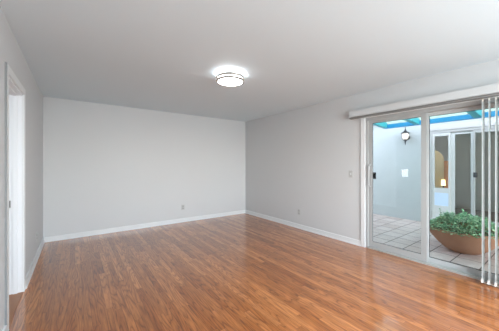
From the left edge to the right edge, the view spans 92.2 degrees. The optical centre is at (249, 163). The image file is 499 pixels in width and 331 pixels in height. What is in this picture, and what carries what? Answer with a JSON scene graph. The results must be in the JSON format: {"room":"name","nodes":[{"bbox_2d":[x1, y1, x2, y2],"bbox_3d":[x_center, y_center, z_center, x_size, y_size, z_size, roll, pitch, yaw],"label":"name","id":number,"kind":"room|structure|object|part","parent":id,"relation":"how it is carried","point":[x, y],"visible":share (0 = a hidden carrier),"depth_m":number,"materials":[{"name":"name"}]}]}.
{"room":"empty living room","nodes":[
{"label":"empty living room","id":0,"kind":"room"},
{"bbox_2d":[0,6,42,330],"bbox_3d":[-1.491,0.090,1.213,0.120,2.440,6.815,0,0,-36],"label":"wall","id":1,"kind":"structure","parent":0,"point":[11,53],"depth_m":2.64,"materials":[{"name":"paint"}]},
{"bbox_2d":[5,62,25,330],"bbox_3d":[-2.152,0.268,2.135,0.134,2.085,0.856,0,0,-36],"label":"door","id":2,"kind":"structure","parent":1,"relation":"in","point":[15,100],"depth_m":2.39,"materials":[{"name":"white paint"}]},
{"bbox_2d":[2,237,44,330],"bbox_3d":[-1.433,1.268,1.255,0.022,0.085,6.815,0,0,-36],"label":"baseboard","id":3,"kind":"structure","parent":1,"relation":"attached to","point":[32,267],"depth_m":2.97,"materials":[{"name":"white paint"}]},
{"bbox_2d":[43,96,244,236],"bbox_3d":[-1.804,0.090,5.271,4.383,2.440,0.120,0,0,-36],"label":"wall","id":4,"kind":"structure","parent":0,"point":[105,166],"depth_m":4.82,"materials":[{"name":"paint"}]},
{"bbox_2d":[44,210,244,241],"bbox_3d":[-1.771,1.268,5.208,4.095,0.085,0.022,0,0,-36],"label":"baseboard","id":5,"kind":"structure","parent":4,"relation":"attached to","point":[138,226],"depth_m":4.80,"materials":[{"name":"white paint"}]},
{"bbox_2d":[0,0,498,121],"bbox_3d":[-0.647,-1.190,1.826,6.600,0.120,7.055,0,0,-36],"label":"ceiling","id":6,"kind":"structure","parent":0,"point":[158,55],"depth_m":2.35,"materials":[{"name":"paint"}]},
{"bbox_2d":[216,71,243,86],"bbox_3d":[-0.240,-1.071,3.002,0.344,0.117,0.344,0,0,-36],"label":"ceiling light","id":7,"kind":"object","parent":6,"relation":"attached to","point":[228,78],"visible":1,"depth_m":2.92,"materials":[{"name":"white paint"}]},
{"bbox_2d":[218,75,241,85],"bbox_3d":[-0.240,-1.049,3.002,0.310,0.072,0.310,0,0,-36],"label":"diffuser","id":8,"kind":"object","parent":7,"relation":"attached to","point":[224,80],"depth_m":2.92,"materials":[{"name":"white"}]},
{"bbox_2d":[9,213,498,330],"bbox_3d":[-0.704,1.360,1.785,6.460,0.100,7.015,0,0,-36],"label":"floor","id":9,"kind":"structure","parent":0,"point":[238,272],"depth_m":2.59,"materials":[{"name":"brown wood"}]},
{"bbox_2d":[245,59,498,246],"bbox_3d":[1.950,0.090,3.713,0.140,2.440,6.815,0,0,-36],"label":"wall","id":10,"kind":"structure","parent":0,"point":[303,158],"depth_m":4.41,"materials":[{"name":"paint"}]},
{"bbox_2d":[245,210,360,245],"bbox_3d":[1.885,1.268,3.665,0.022,0.085,6.815,0,0,-36],"label":"baseboard","id":11,"kind":"structure","parent":10,"relation":"attached to","point":[306,228],"depth_m":4.63,"materials":[{"name":"white paint"}]},
{"bbox_2d":[349,83,498,286],"bbox_3d":[2.277,0.223,3.029,0.101,2.135,2.164,0,0,-36],"label":"vertical blinds","id":12,"kind":"object","parent":10,"relation":"attached to","point":[493,88],"visible":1,"depth_m":2.65,"materials":[{"name":"grey plastic"}]},
{"bbox_2d":[361,92,498,246],"bbox_3d":[2.362,0.260,3.014,0.016,2.100,2.000,0,0,-36],"label":"trim","id":13,"kind":"structure","parent":10,"relation":"attached to","point":[362,119],"depth_m":3.78,"materials":[{"name":"white paint"}]},
{"bbox_2d":[366,97,498,285],"bbox_3d":[2.418,0.305,3.054,0.177,2.050,1.860,0,0,-36],"label":"door","id":14,"kind":"structure","parent":10,"relation":"in","point":[424,257],"depth_m":3.17,"materials":[{"name":"beige metal"}]},
{"bbox_3d":[2.102,0.303,3.461,0.034,1.966,0.772,0,0,-36],"label":"sliding panel","id":15,"kind":"part","parent":14,"relation":"part of","materials":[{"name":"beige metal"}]},
{"bbox_3d":[2.661,0.303,2.780,0.034,1.966,1.070,0,0,-36],"label":"fixed panel","id":16,"kind":"part","parent":14,"relation":"part of","materials":[{"name":"clear glass"}]},
{"bbox_2d":[435,131,498,212],"bbox_3d":[5.877,0.040,5.444,2.290,2.660,3.900,0,0,-36],"label":"wall","id":17,"kind":"structure","parent":0,"point":[462,141],"depth_m":6.79,"materials":[{"name":"grey paint"}]},
{"bbox_2d":[455,208,498,221],"bbox_3d":[5.837,1.375,5.415,2.190,0.190,3.700,0,0,-36],"label":"floor","id":18,"kind":"structure","parent":0,"point":[457,210],"depth_m":6.21,"materials":[{"name":"brown"}]},
{"bbox_2d":[435,150,447,187],"bbox_3d":[4.669,0.410,6.112,0.200,1.740,0.780,0,0,-36],"label":"divider","id":19,"kind":"object","parent":18,"relation":"on","point":[441,166],"visible":0.29,"depth_m":5.97,"materials":[{"name":"brown paint"}]},
{"bbox_2d":[441,180,445,187],"bbox_3d":[4.685,0.830,5.801,0.260,0.900,0.260,0,0,-36],"label":"table lamp","id":20,"kind":"object","parent":18,"relation":"on","point":[443,183],"visible":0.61,"depth_m":5.78,"materials":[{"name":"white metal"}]},
{"label":"outside","id":21,"kind":"structure","parent":0,"visible":0},
{"bbox_2d":[373,214,498,274],"bbox_3d":[3.666,1.450,4.023,3.240,0.160,8.600,0,0,-36],"label":"floor","id":22,"kind":"structure","parent":21,"point":[401,233],"depth_m":4.24,"materials":[{"name":"tile"}]},
{"bbox_2d":[430,208,498,254],"bbox_3d":[3.400,1.042,3.799,1.058,0.655,1.047,0,0,-36],"label":"potted plant","id":23,"kind":"object","parent":22,"relation":"on","point":[464,237],"visible":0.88,"depth_m":3.61,"materials":[{"name":"green plant"}]},
{"bbox_3d":[3.384,0.901,3.795,0.839,0.343,0.781,0,0,-36],"label":"stem","id":24,"kind":"part","parent":23,"relation":"part of","materials":[{"name":"green plant"}]},
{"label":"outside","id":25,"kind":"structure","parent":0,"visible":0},
{"bbox_2d":[373,108,498,221],"bbox_3d":[4.798,0.040,4.846,0.160,2.660,8.600,0,0,-36],"label":"wall","id":26,"kind":"structure","parent":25,"point":[396,165],"depth_m":6.12,"materials":[{"name":"paint"}]},
{"bbox_2d":[401,127,409,144],"bbox_3d":[3.814,-0.680,5.861,0.238,0.440,0.196,0,0,-36],"label":"wall lantern","id":27,"kind":"object","parent":26,"relation":"attached to","point":[405,135],"visible":1,"depth_m":5.81,"materials":[{"name":"white glass"}]},
{"bbox_3d":[3.797,-0.670,5.849,0.160,0.147,0.160,0,0,-36],"label":"globe","id":28,"kind":"part","parent":27,"relation":"part of","materials":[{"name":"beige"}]},
{"bbox_2d":[373,110,498,128],"bbox_3d":[4.084,0.120,2.775,2.170,2.500,5.790,0,0,-36],"label":"patio cover","id":29,"kind":"object","parent":26,"relation":"attached to","point":[476,114],"visible":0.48,"depth_m":4.76,"materials":[{"name":"blue paint"}]},
{"bbox_2d":[430,125,498,226],"bbox_3d":[4.968,0.250,4.543,0.140,2.020,2.610,0,0,-36],"label":"door","id":30,"kind":"structure","parent":26,"relation":"in","point":[442,198],"depth_m":5.29,"materials":[{"name":"beige metal"}]},
{"bbox_3d":[4.333,0.595,5.418,0.028,0.110,0.254,0,0,-36],"label":"rail","id":31,"kind":"part","parent":30,"relation":"part of","materials":[{"name":"white metal"}]},
{"bbox_3d":[4.333,0.263,5.418,0.030,1.935,0.326,0,0,-36],"label":"pet door panel","id":32,"kind":"part","parent":30,"relation":"part of","materials":[{"name":"white metal"}]},
{"bbox_3d":[4.569,0.263,5.157,0.035,1.935,0.375,0,0,-36],"label":"panel","id":33,"kind":"part","parent":30,"relation":"part of","materials":[{"name":"glass"}]},
{"bbox_3d":[4.944,0.263,4.580,0.033,1.935,0.999,0,0,-36],"label":"panel","id":34,"kind":"part","parent":30,"relation":"part of","materials":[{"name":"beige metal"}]},
{"bbox_2d":[430,119,498,130],"bbox_3d":[4.978,-0.820,4.537,0.112,0.120,2.690,0,0,-36],"label":"trim","id":35,"kind":"structure","parent":26,"relation":"attached to","point":[472,123],"depth_m":5.10,"materials":[{"name":"white paint"}]}
]}

